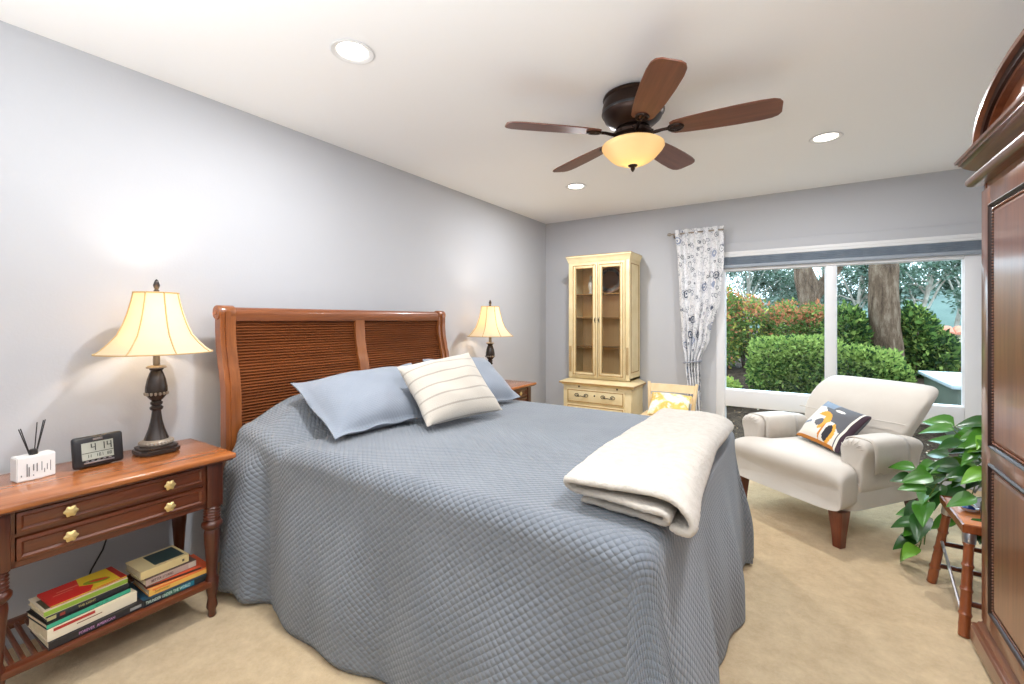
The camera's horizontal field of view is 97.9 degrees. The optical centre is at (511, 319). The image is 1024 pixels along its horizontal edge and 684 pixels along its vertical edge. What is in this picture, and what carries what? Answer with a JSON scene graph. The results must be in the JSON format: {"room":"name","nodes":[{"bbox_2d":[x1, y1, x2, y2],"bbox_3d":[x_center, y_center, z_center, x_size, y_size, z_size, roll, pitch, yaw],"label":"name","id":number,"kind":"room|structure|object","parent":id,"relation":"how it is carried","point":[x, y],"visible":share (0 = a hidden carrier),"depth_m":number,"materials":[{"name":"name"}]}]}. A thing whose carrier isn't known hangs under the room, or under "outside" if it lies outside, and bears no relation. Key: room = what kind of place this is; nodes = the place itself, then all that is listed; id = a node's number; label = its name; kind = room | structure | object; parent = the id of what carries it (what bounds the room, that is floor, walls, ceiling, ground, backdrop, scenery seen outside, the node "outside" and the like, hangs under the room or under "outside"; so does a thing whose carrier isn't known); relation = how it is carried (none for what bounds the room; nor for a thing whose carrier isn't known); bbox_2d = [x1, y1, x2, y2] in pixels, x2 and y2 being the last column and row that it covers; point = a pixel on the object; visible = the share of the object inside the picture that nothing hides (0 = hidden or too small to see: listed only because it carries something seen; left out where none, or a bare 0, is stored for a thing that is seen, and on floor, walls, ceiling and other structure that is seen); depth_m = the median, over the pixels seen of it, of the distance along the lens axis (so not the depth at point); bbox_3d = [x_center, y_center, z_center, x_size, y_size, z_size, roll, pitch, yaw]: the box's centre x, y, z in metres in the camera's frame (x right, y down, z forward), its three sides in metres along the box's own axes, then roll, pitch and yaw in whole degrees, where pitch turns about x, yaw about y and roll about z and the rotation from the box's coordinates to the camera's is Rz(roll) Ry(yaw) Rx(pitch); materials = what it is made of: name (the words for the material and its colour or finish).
{"room":"bedroom","nodes":[
{"label":"bedroom","id":0,"kind":"room"},
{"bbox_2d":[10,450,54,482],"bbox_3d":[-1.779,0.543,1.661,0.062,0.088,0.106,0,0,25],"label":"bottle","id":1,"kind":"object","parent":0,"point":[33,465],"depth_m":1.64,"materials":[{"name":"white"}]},
{"bbox_2d":[0,20,545,649],"bbox_3d":[-1.366,0.065,2.848,0.150,2.470,6.280,0,0,33],"label":"wall","id":2,"kind":"structure","parent":0,"point":[116,180],"depth_m":2.20,"materials":[{"name":"grey paint"}]},
{"bbox_2d":[89,539,106,573],"bbox_3d":[-1.821,0.949,1.978,0.017,0.698,0.132,0,0,33],"label":"power cord","id":3,"kind":"object","parent":2,"relation":"attached to","point":[106,539],"visible":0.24,"depth_m":1.97,"materials":[{"name":"black plastic"}]},
{"bbox_2d":[3,479,993,683],"bbox_3d":[0.341,1.350,1.736,3.925,0.100,6.280,0,0,33],"label":"floor","id":4,"kind":"structure","parent":0,"point":[817,611],"depth_m":1.86,"materials":[{"name":"beige carpet"}]},
{"bbox_2d":[0,438,235,683],"bbox_3d":[-1.623,0.944,1.782,0.455,0.712,0.770,0,0,33],"label":"nightstand","id":5,"kind":"object","parent":4,"relation":"on","point":[68,509],"visible":0.8,"depth_m":1.66,"materials":[{"name":"brown wood"}]},
{"bbox_2d":[10,419,54,482],"bbox_3d":[-1.779,0.482,1.660,0.063,0.210,0.106,0,0,25],"label":"reed diffuser","id":6,"kind":"object","parent":5,"relation":"on","point":[33,465],"visible":1,"depth_m":1.64,"materials":[{"name":"white ceramic"}]},
{"bbox_2d":[30,597,142,650],"bbox_3d":[-1.603,1.123,1.696,0.192,0.026,0.275,0,0,30],"label":"book","id":7,"kind":"object","parent":5,"relation":"on","point":[138,604],"visible":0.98,"depth_m":1.63,"materials":[{"name":"black paper"}]},
{"bbox_2d":[27,588,136,642],"bbox_3d":[-1.616,1.089,1.686,0.176,0.040,0.255,0,0,27],"label":"book","id":8,"kind":"object","parent":7,"relation":"on","point":[48,635],"visible":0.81,"depth_m":1.62,"materials":[{"name":"beige paper"}]},
{"bbox_2d":[53,610,94,631],"bbox_3d":[-1.564,1.075,1.596,0.001,0.010,0.112,0,0,27],"label":"print","id":9,"kind":"object","parent":8,"relation":"on","point":[89,615],"depth_m":1.60,"materials":[{"name":"red"}]},
{"bbox_2d":[26,587,130,629],"bbox_3d":[-1.625,1.060,1.680,0.166,0.018,0.240,0,0,26],"label":"book","id":10,"kind":"object","parent":8,"relation":"on","point":[31,615],"visible":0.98,"depth_m":1.60,"materials":[{"name":"teal paper"}]},
{"bbox_2d":[30,583,128,622],"bbox_3d":[-1.628,1.042,1.686,0.156,0.017,0.232,0,0,27],"label":"book","id":11,"kind":"object","parent":10,"relation":"on","point":[115,590],"visible":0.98,"depth_m":1.63,"materials":[{"name":"grey paper"}]},
{"bbox_2d":[47,615,55,621],"bbox_3d":[-1.607,1.041,1.557,0.001,0.012,0.023,0,0,27],"label":"print","id":12,"kind":"object","parent":11,"relation":"on","point":[51,617],"depth_m":1.56,"materials":[{"name":"beige paper"}]},
{"bbox_2d":[28,577,127,617],"bbox_3d":[-1.632,1.023,1.684,0.151,0.020,0.235,0,0,29],"label":"book","id":13,"kind":"object","parent":11,"relation":"on","point":[38,605],"visible":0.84,"depth_m":1.61,"materials":[{"name":"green paper"}]},
{"bbox_2d":[36,600,49,609],"bbox_3d":[-1.665,1.013,1.592,0.090,0.001,0.026,0,0,29],"label":"print","id":14,"kind":"object","parent":13,"relation":"on","point":[40,605],"depth_m":1.58,"materials":[{"name":"black"}]},
{"bbox_2d":[37,566,126,607],"bbox_3d":[-1.628,1.008,1.694,0.137,0.008,0.215,0,0,29],"label":"book","id":15,"kind":"object","parent":13,"relation":"on","point":[61,594],"visible":1,"depth_m":1.68,"materials":[{"name":"red paper"}]},
{"bbox_2d":[53,584,77,596],"bbox_3d":[-1.657,1.005,1.656,0.025,0.001,0.075,0,0,29],"label":"print","id":16,"kind":"object","parent":15,"relation":"on","point":[71,588],"depth_m":1.66,"materials":[{"name":"red paper"}]},
{"bbox_2d":[83,576,109,584],"bbox_3d":[-1.601,1.005,1.719,0.046,0.001,0.072,0,0,29],"label":"print","id":17,"kind":"object","parent":15,"relation":"on","point":[97,580],"depth_m":1.72,"materials":[{"name":"yellow paper"}]},
{"bbox_2d":[76,569,119,589],"bbox_3d":[-1.611,1.005,1.728,0.136,0.001,0.100,0,0,29],"label":"print","id":18,"kind":"object","parent":15,"relation":"on","point":[104,577],"depth_m":1.73,"materials":[{"name":"yellow paper"}]},
{"bbox_2d":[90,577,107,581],"bbox_3d":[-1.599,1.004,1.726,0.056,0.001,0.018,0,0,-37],"label":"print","id":19,"kind":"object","parent":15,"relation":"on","point":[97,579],"depth_m":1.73,"materials":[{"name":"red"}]},
{"bbox_2d":[106,566,125,576],"bbox_3d":[-1.581,1.005,1.780,0.134,0.001,0.016,0,0,29],"label":"print","id":20,"kind":"object","parent":15,"relation":"on","point":[112,572],"depth_m":1.77,"materials":[{"name":"red"}]},
{"bbox_2d":[130,604,140,610],"bbox_3d":[-1.468,1.123,1.741,0.001,0.010,0.036,0,0,29],"label":"print","id":21,"kind":"object","parent":7,"relation":"on","point":[138,606],"depth_m":1.74},
{"bbox_2d":[71,431,123,469],"bbox_3d":[-1.722,0.538,1.816,0.169,0.148,0.160,0,0,12],"label":"digital clock","id":22,"kind":"object","parent":5,"relation":"on","point":[93,450],"visible":1,"depth_m":1.79,"materials":[{"name":"black plastic"}]},
{"bbox_2d":[1,574,210,680],"bbox_3d":[-1.630,1.149,1.787,0.378,0.025,0.630,0,0,33],"label":"slatted shelf","id":23,"kind":"object","parent":5,"relation":"attached to","point":[25,663],"depth_m":1.62,"materials":[{"name":"brown wood"}]},
{"bbox_2d":[91,279,212,456],"bbox_3d":[-1.585,0.203,1.988,0.429,0.770,0.429,0,0,33],"label":"table lamp","id":24,"kind":"object","parent":5,"relation":"on","point":[155,324],"visible":1,"depth_m":1.92,"materials":[{"name":"beige fabric"}]},
{"bbox_2d":[129,573,206,607],"bbox_3d":[-1.468,1.122,1.912,0.192,0.028,0.245,0,0,32],"label":"book","id":25,"kind":"object","parent":5,"relation":"on","point":[147,601],"visible":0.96,"depth_m":1.83,"materials":[{"name":"blue paper"}]},
{"bbox_2d":[133,554,206,596],"bbox_3d":[-1.460,1.094,1.921,0.172,0.026,0.222,0,0,33],"label":"book","id":26,"kind":"object","parent":25,"relation":"on","point":[157,589],"visible":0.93,"depth_m":1.86,"materials":[{"name":"orange paper"}]},
{"bbox_2d":[144,554,201,588],"bbox_3d":[-1.477,1.075,1.918,0.181,0.012,0.190,0,0,39],"label":"book","id":27,"kind":"object","parent":26,"relation":"on","point":[197,567],"visible":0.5,"depth_m":1.88,"materials":[{"name":"brown paper"}]},
{"bbox_2d":[130,556,195,586],"bbox_3d":[-1.483,1.054,1.898,0.152,0.028,0.180,0,0,30],"label":"book","id":28,"kind":"object","parent":27,"relation":"on","point":[191,563],"visible":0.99,"depth_m":1.85,"materials":[{"name":"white paper"}]},
{"bbox_2d":[125,545,188,580],"bbox_3d":[-1.499,1.024,1.887,0.146,0.032,0.170,0,0,30],"label":"book","id":29,"kind":"object","parent":28,"relation":"on","point":[144,567],"visible":1,"depth_m":1.86,"materials":[{"name":"brown paper"}]},
{"bbox_2d":[143,547,183,564],"bbox_3d":[-1.490,1.008,1.907,0.113,0.001,0.105,0,0,30],"label":"print","id":30,"kind":"object","parent":29,"relation":"on","point":[168,554],"depth_m":1.90,"materials":[{"name":"grey paper"}]},
{"bbox_2d":[189,560,195,567],"bbox_3d":[-1.380,1.054,1.925,0.001,0.022,0.029,0,0,30],"label":"print","id":31,"kind":"object","parent":28,"relation":"on","point":[192,563],"depth_m":1.93,"materials":[{"name":"beige paper"}]},
{"bbox_2d":[153,567,205,590],"bbox_3d":[-1.387,1.085,1.877,0.001,0.007,0.206,0,0,33],"label":"print","id":32,"kind":"object","parent":26,"relation":"attached to","point":[174,582],"depth_m":1.87,"materials":[{"name":"orange paper"}]},
{"bbox_2d":[187,554,205,574],"bbox_3d":[-1.424,1.081,1.977,0.170,0.001,0.089,0,0,33],"label":"print","id":33,"kind":"object","parent":26,"relation":"on","point":[203,564],"depth_m":1.96,"materials":[{"name":"orange"}]},
{"bbox_2d":[164,586,180,597],"bbox_3d":[-1.401,1.122,1.841,0.001,0.020,0.059,0,0,32],"label":"print","id":34,"kind":"object","parent":25,"relation":"on","point":[173,591],"depth_m":1.84},
{"bbox_2d":[181,580,193,589],"bbox_3d":[-1.372,1.122,1.887,0.001,0.020,0.049,0,0,32],"label":"print","id":35,"kind":"object","parent":25,"relation":"on","point":[191,583],"depth_m":1.89},
{"bbox_2d":[213,305,448,470],"bbox_3d":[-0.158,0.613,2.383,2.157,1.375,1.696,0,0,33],"label":"headboard","id":36,"kind":"object","parent":4,"relation":"on","point":[260,352],"visible":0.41,"depth_m":2.57,"materials":[{"name":"brown wood"}]},
{"bbox_3d":[-0.112,0.722,2.350,2.005,0.274,1.555,0,0,33],"label":"mattress","id":37,"kind":"object","parent":36,"relation":"on","visible":0},
{"bbox_2d":[218,394,753,683],"bbox_3d":[-0.047,0.850,2.292,2.191,0.889,1.814,0,0,33],"label":"bedspread","id":38,"kind":"object","parent":37,"relation":"on","point":[457,551],"visible":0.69,"depth_m":1.58,"materials":[{"name":"blue fabric"}]},
{"bbox_2d":[290,363,422,439],"bbox_3d":[-0.740,0.414,2.425,0.471,0.290,0.706,0,0,41],"label":"pillow","id":39,"kind":"object","parent":38,"relation":"on","point":[353,402],"visible":0.86,"depth_m":2.26,"materials":[{"name":"blue fabric"}]},
{"bbox_2d":[397,352,501,426],"bbox_3d":[-0.341,0.365,2.479,0.292,0.331,0.546,0,0,42],"label":"cushion","id":40,"kind":"object","parent":38,"relation":"on","point":[451,388],"visible":1,"depth_m":2.38,"materials":[{"name":"beige fabric"}]},
{"bbox_2d":[423,357,519,400],"bbox_3d":[-0.265,0.397,2.952,0.360,0.293,0.583,0,0,39],"label":"pillow","id":41,"kind":"object","parent":38,"relation":"on","point":[498,386],"visible":0.35,"depth_m":2.96,"materials":[{"name":"blue fabric"}]},
{"bbox_2d":[563,408,733,537],"bbox_3d":[0.630,0.513,1.799,0.392,0.118,1.315,0,0,30],"label":"throw blanket","id":42,"kind":"object","parent":38,"relation":"on","point":[657,471],"visible":1,"depth_m":1.38,"materials":[{"name":"beige fabric"}]},
{"bbox_2d":[504,379,536,401],"bbox_3d":[-0.166,0.944,4.017,0.455,0.712,0.770,0,0,33],"label":"nightstand","id":43,"kind":"object","parent":4,"relation":"on","point":[522,388],"visible":0.07,"depth_m":4.12,"materials":[{"name":"brown wood"}]},
{"bbox_2d":[467,300,512,364],"bbox_3d":[-0.197,0.203,4.020,0.429,0.770,0.429,0,0,16],"label":"table lamp","id":44,"kind":"object","parent":43,"relation":"on","point":[490,324],"visible":0.71,"depth_m":3.93,"materials":[{"name":"beige fabric"}]},
{"bbox_2d":[559,251,645,414],"bbox_3d":[0.971,0.305,4.807,0.826,1.990,0.424,0,0,33],"label":"curio cabinet","id":45,"kind":"object","parent":4,"relation":"on","point":[604,328],"visible":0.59,"depth_m":4.72,"materials":[{"name":"beige paint"}]},
{"bbox_2d":[588,276,591,293],"bbox_3d":[0.870,-0.384,4.924,0.060,0.200,0.060,0,0,33],"label":"figurine","id":46,"kind":"object","parent":45,"relation":"on","point":[590,280],"visible":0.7,"depth_m":4.91,"materials":[{"name":"beige ceramic"}]},
{"bbox_2d":[577,293,619,295],"bbox_3d":[1.009,-0.279,4.851,0.633,0.008,0.270,0,0,33],"label":"shelf","id":47,"kind":"object","parent":45,"relation":"attached to","point":[578,294],"depth_m":4.86,"materials":[{"name":"brown wood"}]},
{"bbox_2d":[577,317,619,317],"bbox_3d":[1.009,-0.024,4.851,0.633,0.008,0.270,0,0,33],"label":"shelf","id":48,"kind":"object","parent":45,"relation":"attached to","point":[577,317],"depth_m":4.72,"materials":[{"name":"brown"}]},
{"bbox_2d":[577,345,619,348],"bbox_3d":[1.009,0.296,4.851,0.633,0.008,0.270,0,0,33],"label":"shelf","id":49,"kind":"object","parent":45,"relation":"attached to","point":[578,346],"depth_m":4.91,"materials":[{"name":"brown wood"}]},
{"bbox_2d":[597,267,619,292],"bbox_3d":[1.068,-0.437,4.861,0.290,0.289,0.064,0,0,33],"label":"decorative plate","id":50,"kind":"object","parent":45,"relation":"on","point":[611,275],"visible":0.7,"depth_m":4.85,"materials":[{"name":"brown ceramic"}]},
{"bbox_2d":[640,381,698,415],"bbox_3d":[1.373,0.940,3.949,0.453,0.720,0.516,0,0,31],"label":"chair","id":51,"kind":"object","parent":4,"relation":"on","point":[688,389],"visible":0.33,"depth_m":4.13,"materials":[{"name":"yellow wood"}]},
{"bbox_2d":[647,392,691,414],"bbox_3d":[1.401,0.757,3.972,0.360,0.185,0.229,0,0,33],"label":"cushion","id":52,"kind":"object","parent":51,"relation":"on","point":[659,400],"visible":0.66,"depth_m":3.95,"materials":[{"name":"yellow fabric"}]},
{"bbox_2d":[735,375,938,548],"bbox_3d":[2.134,0.857,3.000,0.960,0.885,0.874,0,0,-20],"label":"armchair","id":53,"kind":"object","parent":4,"relation":"on","point":[770,454],"visible":0.86,"depth_m":2.78,"materials":[{"name":"white fabric"}]},
{"bbox_2d":[796,401,870,453],"bbox_3d":[2.111,0.697,2.941,0.242,0.242,0.495,0,0,5],"label":"cushion","id":54,"kind":"object","parent":53,"relation":"on","point":[831,423],"visible":0.91,"depth_m":2.86,"materials":[{"name":"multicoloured fabric"}]},
{"bbox_2d":[926,495,981,638],"bbox_3d":[2.166,1.079,1.895,0.529,0.446,0.478,0,0,33],"label":"plant stand","id":55,"kind":"object","parent":4,"relation":"on","point":[970,529],"visible":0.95,"depth_m":1.91,"materials":[{"name":"brown wood"}]},
{"bbox_2d":[959,505,979,511],"bbox_3d":[2.053,0.844,2.004,0.068,0.024,0.068,0,0,33],"label":"dish","id":56,"kind":"object","parent":55,"relation":"on","point":[969,508],"visible":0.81,"depth_m":1.99,"materials":[{"name":"white ceramic"}]},
{"bbox_2d":[973,498,981,508],"bbox_3d":[2.235,0.846,1.963,0.304,0.018,0.304,0,0,33],"label":"serving tray","id":57,"kind":"object","parent":55,"relation":"on","point":[979,500],"visible":0.09,"depth_m":2.06,"materials":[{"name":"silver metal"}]},
{"bbox_2d":[888,414,981,561],"bbox_3d":[2.252,0.864,2.097,0.622,0.893,0.897,0,0,-2],"label":"pothos","id":58,"kind":"object","parent":57,"relation":"on","point":[916,521],"visible":0.58,"depth_m":2.19,"materials":[{"name":"green plant"}]},
{"bbox_2d":[980,501,981,520],"bbox_3d":[2.023,0.786,1.886,0.060,0.140,0.060,0,0,33],"label":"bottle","id":59,"kind":"object","parent":55,"relation":"on","point":[981,501],"visible":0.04,"depth_m":1.90,"materials":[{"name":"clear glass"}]},
{"bbox_2d":[954,29,1023,683],"bbox_3d":[1.763,0.237,1.068,0.748,2.125,1.335,0,0,33],"label":"armoire","id":60,"kind":"object","parent":4,"relation":"on","point":[996,150],"visible":1,"depth_m":1.52,"materials":[{"name":"brown wood"}]},
{"bbox_2d":[0,0,1023,223],"bbox_3d":[0.341,-1.230,1.736,4.225,0.120,6.580,0,0,33],"label":"ceiling","id":61,"kind":"structure","parent":0,"point":[905,83],"depth_m":2.11,"materials":[{"name":"white paint"}]},
{"bbox_2d":[330,39,374,64],"bbox_3d":[-0.693,-1.165,1.939,0.184,0.008,0.184,0,0,33],"label":"recessed light","id":62,"kind":"object","parent":61,"relation":"in","point":[351,51],"visible":1,"depth_m":1.94,"materials":[{"name":"white"}]},
{"bbox_2d":[565,183,586,189],"bbox_3d":[0.559,-1.165,3.897,0.184,0.008,0.184,0,0,33],"label":"recessed light","id":63,"kind":"object","parent":61,"relation":"in","point":[575,186],"visible":1,"depth_m":3.90,"materials":[{"name":"white"}]},
{"bbox_2d":[505,57,782,171],"bbox_3d":[0.672,-0.970,2.329,1.275,0.400,1.259,0,0,33],"label":"ceiling fan","id":64,"kind":"object","parent":61,"relation":"hanging from","point":[630,110],"visible":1,"depth_m":2.19,"materials":[{"name":"brown wood"}]},
{"bbox_2d":[809,131,843,143],"bbox_3d":[2.006,-1.165,2.851,0.184,0.008,0.184,0,0,33],"label":"recessed light","id":65,"kind":"object","parent":61,"relation":"in","point":[826,137],"visible":1,"depth_m":2.85,"materials":[{"name":"white"}]},
{"bbox_2d":[546,168,983,490],"bbox_3d":[2.096,0.115,4.429,4.225,2.570,0.150,0,0,33],"label":"wall","id":66,"kind":"structure","parent":0,"point":[940,198],"depth_m":4.46,"materials":[{"name":"grey paint"}]},
{"bbox_2d":[667,228,723,237],"bbox_3d":[1.830,-0.866,4.455,0.530,0.047,0.097,0,0,33],"label":"curtain rod","id":67,"kind":"object","parent":66,"relation":"attached to","point":[668,234],"visible":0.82,"depth_m":4.47,"materials":[{"name":"silver metal"}]},
{"bbox_2d":[675,225,723,410],"bbox_3d":[1.846,0.180,4.407,0.450,2.180,0.116,0,0,33],"label":"curtain","id":68,"kind":"object","parent":67,"relation":"hanging from","point":[700,255],"visible":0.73,"depth_m":4.40,"materials":[{"name":"fabric"}]},
{"bbox_2d":[716,254,981,475],"bbox_3d":[2.810,0.340,3.912,1.865,1.800,0.087,0,0,33],"label":"window","id":69,"kind":"structure","parent":66,"relation":"in","point":[971,265],"depth_m":3.87,"materials":[{"name":"white plastic"}]},
{"bbox_2d":[723,240,981,268],"bbox_3d":[2.789,-0.551,3.876,1.830,0.103,0.056,0,0,33],"label":"cellular shade","id":70,"kind":"object","parent":69,"relation":"attached to","point":[963,247],"visible":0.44,"depth_m":3.75,"materials":[{"name":"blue fabric"}]},
{"bbox_2d":[724,222,981,257],"bbox_3d":[2.846,-0.699,3.851,2.033,0.083,0.040,0,0,33],"label":"trim","id":71,"kind":"structure","parent":66,"relation":"attached to","point":[967,228],"depth_m":3.76,"materials":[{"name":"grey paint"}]},
{"label":"outside","id":72,"kind":"structure","parent":0,"visible":0},
{"bbox_2d":[726,328,959,464],"bbox_3d":[22.333,1.034,24.297,60.000,0.814,55.220,0,0,33],"label":"ground","id":73,"kind":"structure","parent":72,"point":[737,372],"depth_m":5.86,"materials":[{"name":"soil"}]},
{"bbox_2d":[726,375,742,406],"bbox_3d":[3.149,1.052,6.553,0.495,0.529,0.663,0,0,33],"label":"shrub","id":74,"kind":"object","parent":73,"relation":"on","point":[729,380],"visible":0.14,"depth_m":6.44,"materials":[{"name":"green plant"}]},
{"bbox_2d":[726,271,748,295],"bbox_3d":[6.114,-0.807,14.309,3.180,3.647,1.837,0,0,33],"label":"eucalyptus tree","id":75,"kind":"object","parent":73,"relation":"on","point":[733,277],"visible":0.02,"depth_m":13.62,"materials":[{"name":"green plant"}]},
{"bbox_2d":[726,284,773,368],"bbox_3d":[4.421,0.195,9.480,2.147,2.033,1.700,0,0,-9],"label":"shrub","id":76,"kind":"object","parent":73,"relation":"on","point":[736,324],"visible":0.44,"depth_m":9.02,"materials":[{"name":"green plant"}]},
{"bbox_2d":[726,269,797,332],"bbox_3d":[8.073,-0.873,15.029,3.291,3.630,2.442,0,0,33],"label":"eucalyptus tree","id":77,"kind":"object","parent":73,"relation":"on","point":[755,277],"visible":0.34,"depth_m":14.88,"materials":[{"name":"green plant"}]},
{"bbox_2d":[735,269,821,327],"bbox_3d":[9.178,-0.960,15.300,2.270,3.749,2.685,0,0,-16],"label":"eucalyptus tree","id":78,"kind":"object","parent":73,"relation":"on","point":[778,289],"visible":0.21,"depth_m":15.02,"materials":[{"name":"green plant"}]},
{"bbox_2d":[732,269,842,330],"bbox_3d":[12.045,-1.835,19.704,4.497,5.168,2.954,0,0,33],"label":"eucalyptus tree","id":79,"kind":"object","parent":73,"relation":"on","point":[757,290],"visible":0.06,"depth_m":19.91,"materials":[{"name":"green plant"}]},
{"bbox_2d":[762,297,824,336],"bbox_3d":[5.722,0.296,8.872,1.378,1.527,1.406,0,0,33],"label":"shrub","id":80,"kind":"object","parent":73,"relation":"on","point":[796,319],"visible":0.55,"depth_m":8.62,"materials":[{"name":"green plant"}]},
{"bbox_2d":[743,333,848,393],"bbox_3d":[4.292,0.692,6.777,1.369,0.994,1.224,0,0,33],"label":"hedge","id":81,"kind":"object","parent":73,"relation":"on","point":[796,363],"visible":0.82,"depth_m":6.48,"materials":[{"name":"green plant"}]},
{"bbox_2d":[781,266,854,306],"bbox_3d":[10.558,-1.196,15.704,2.708,4.109,2.220,0,0,33],"label":"eucalyptus tree","id":82,"kind":"object","parent":73,"relation":"on","point":[822,268],"visible":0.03,"depth_m":15.60,"materials":[{"name":"green plant"}]},
{"bbox_2d":[794,266,842,332],"bbox_3d":[6.815,-1.301,9.890,1.202,4.813,0.499,0,0,33],"label":"forked tree","id":83,"kind":"object","parent":73,"relation":"on","point":[808,287],"visible":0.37,"depth_m":9.84,"materials":[{"name":"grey plant"}]},
{"bbox_2d":[816,299,875,346],"bbox_3d":[5.922,0.336,7.945,0.886,1.448,1.214,0,0,33],"label":"rhododendron shrub","id":84,"kind":"object","parent":73,"relation":"on","point":[852,322],"visible":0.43,"depth_m":7.65,"materials":[{"name":"green plant"}]},
{"bbox_2d":[820,262,919,308],"bbox_3d":[10.502,-0.795,13.338,2.866,3.492,1.903,0,0,33],"label":"eucalyptus tree","id":85,"kind":"object","parent":73,"relation":"on","point":[863,279],"visible":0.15,"depth_m":13.30,"materials":[{"name":"green plant"}]},
{"bbox_2d":[837,341,917,382],"bbox_3d":[5.182,0.846,6.421,1.038,1.058,1.156,0,0,33],"label":"hedge","id":86,"kind":"object","parent":73,"relation":"on","point":[863,361],"visible":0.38,"depth_m":6.13,"materials":[{"name":"green plant"}]},
{"bbox_2d":[868,263,904,362],"bbox_3d":[6.684,-1.047,7.581,1.031,4.512,0.541,0,0,33],"label":"pine tree","id":87,"kind":"object","parent":73,"relation":"on","point":[884,310],"visible":0.35,"depth_m":7.56,"materials":[{"name":"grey plant"}]},
{"bbox_2d":[837,266,936,308],"bbox_3d":[11.784,-1.135,14.756,2.263,3.983,3.124,0,0,-32],"label":"eucalyptus tree","id":88,"kind":"object","parent":73,"relation":"on","point":[850,282],"visible":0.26,"depth_m":14.69,"materials":[{"name":"green plant"}]},
{"bbox_2d":[863,260,960,308],"bbox_3d":[11.032,-0.834,11.882,2.705,3.650,1.860,0,0,33],"label":"eucalyptus tree","id":89,"kind":"object","parent":73,"relation":"on","point":[925,289],"visible":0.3,"depth_m":11.72,"materials":[{"name":"green plant"}]},
{"bbox_2d":[901,299,960,377],"bbox_3d":[7.170,0.374,7.782,1.134,1.492,1.179,0,0,20],"label":"rhododendron shrub","id":90,"kind":"object","parent":73,"relation":"on","point":[928,347],"visible":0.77,"depth_m":7.49,"materials":[{"name":"green plant"}]},
{"bbox_2d":[918,370,960,434],"bbox_3d":[5.356,0.970,4.984,0.970,0.600,1.640,0,0,33],"label":"utility box","id":91,"kind":"object","parent":73,"relation":"on","point":[948,384],"visible":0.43,"depth_m":5.03,"materials":[{"name":"green metal"}]},
{"bbox_2d":[924,262,960,299],"bbox_3d":[14.774,-1.106,13.931,1.843,3.878,3.213,0,0,-36],"label":"eucalyptus tree","id":92,"kind":"object","parent":73,"relation":"on","point":[946,286],"visible":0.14,"depth_m":14.64,"materials":[{"name":"green plant"}]},
{"bbox_2d":[941,265,960,326],"bbox_3d":[12.846,-1.065,12.471,2.614,3.979,1.841,0,0,33],"label":"eucalyptus tree","id":93,"kind":"object","parent":73,"relation":"on","point":[957,293],"visible":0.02,"depth_m":12.45,"materials":[{"name":"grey plant"}]},
{"bbox_2d":[943,326,960,341],"bbox_3d":[12.734,0.665,8.566,7.000,1.070,0.540,0,0,33],"label":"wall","id":94,"kind":"structure","parent":73,"relation":"on","point":[956,330],"depth_m":10.12,"materials":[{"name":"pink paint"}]},
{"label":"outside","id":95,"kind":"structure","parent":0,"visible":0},
{"bbox_2d":[738,290,960,327],"bbox_3d":[46.687,-0.999,26.864,114.000,4.581,20.000,0,0,33],"label":"hillside","id":96,"kind":"structure","parent":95,"point":[942,310],"depth_m":32.60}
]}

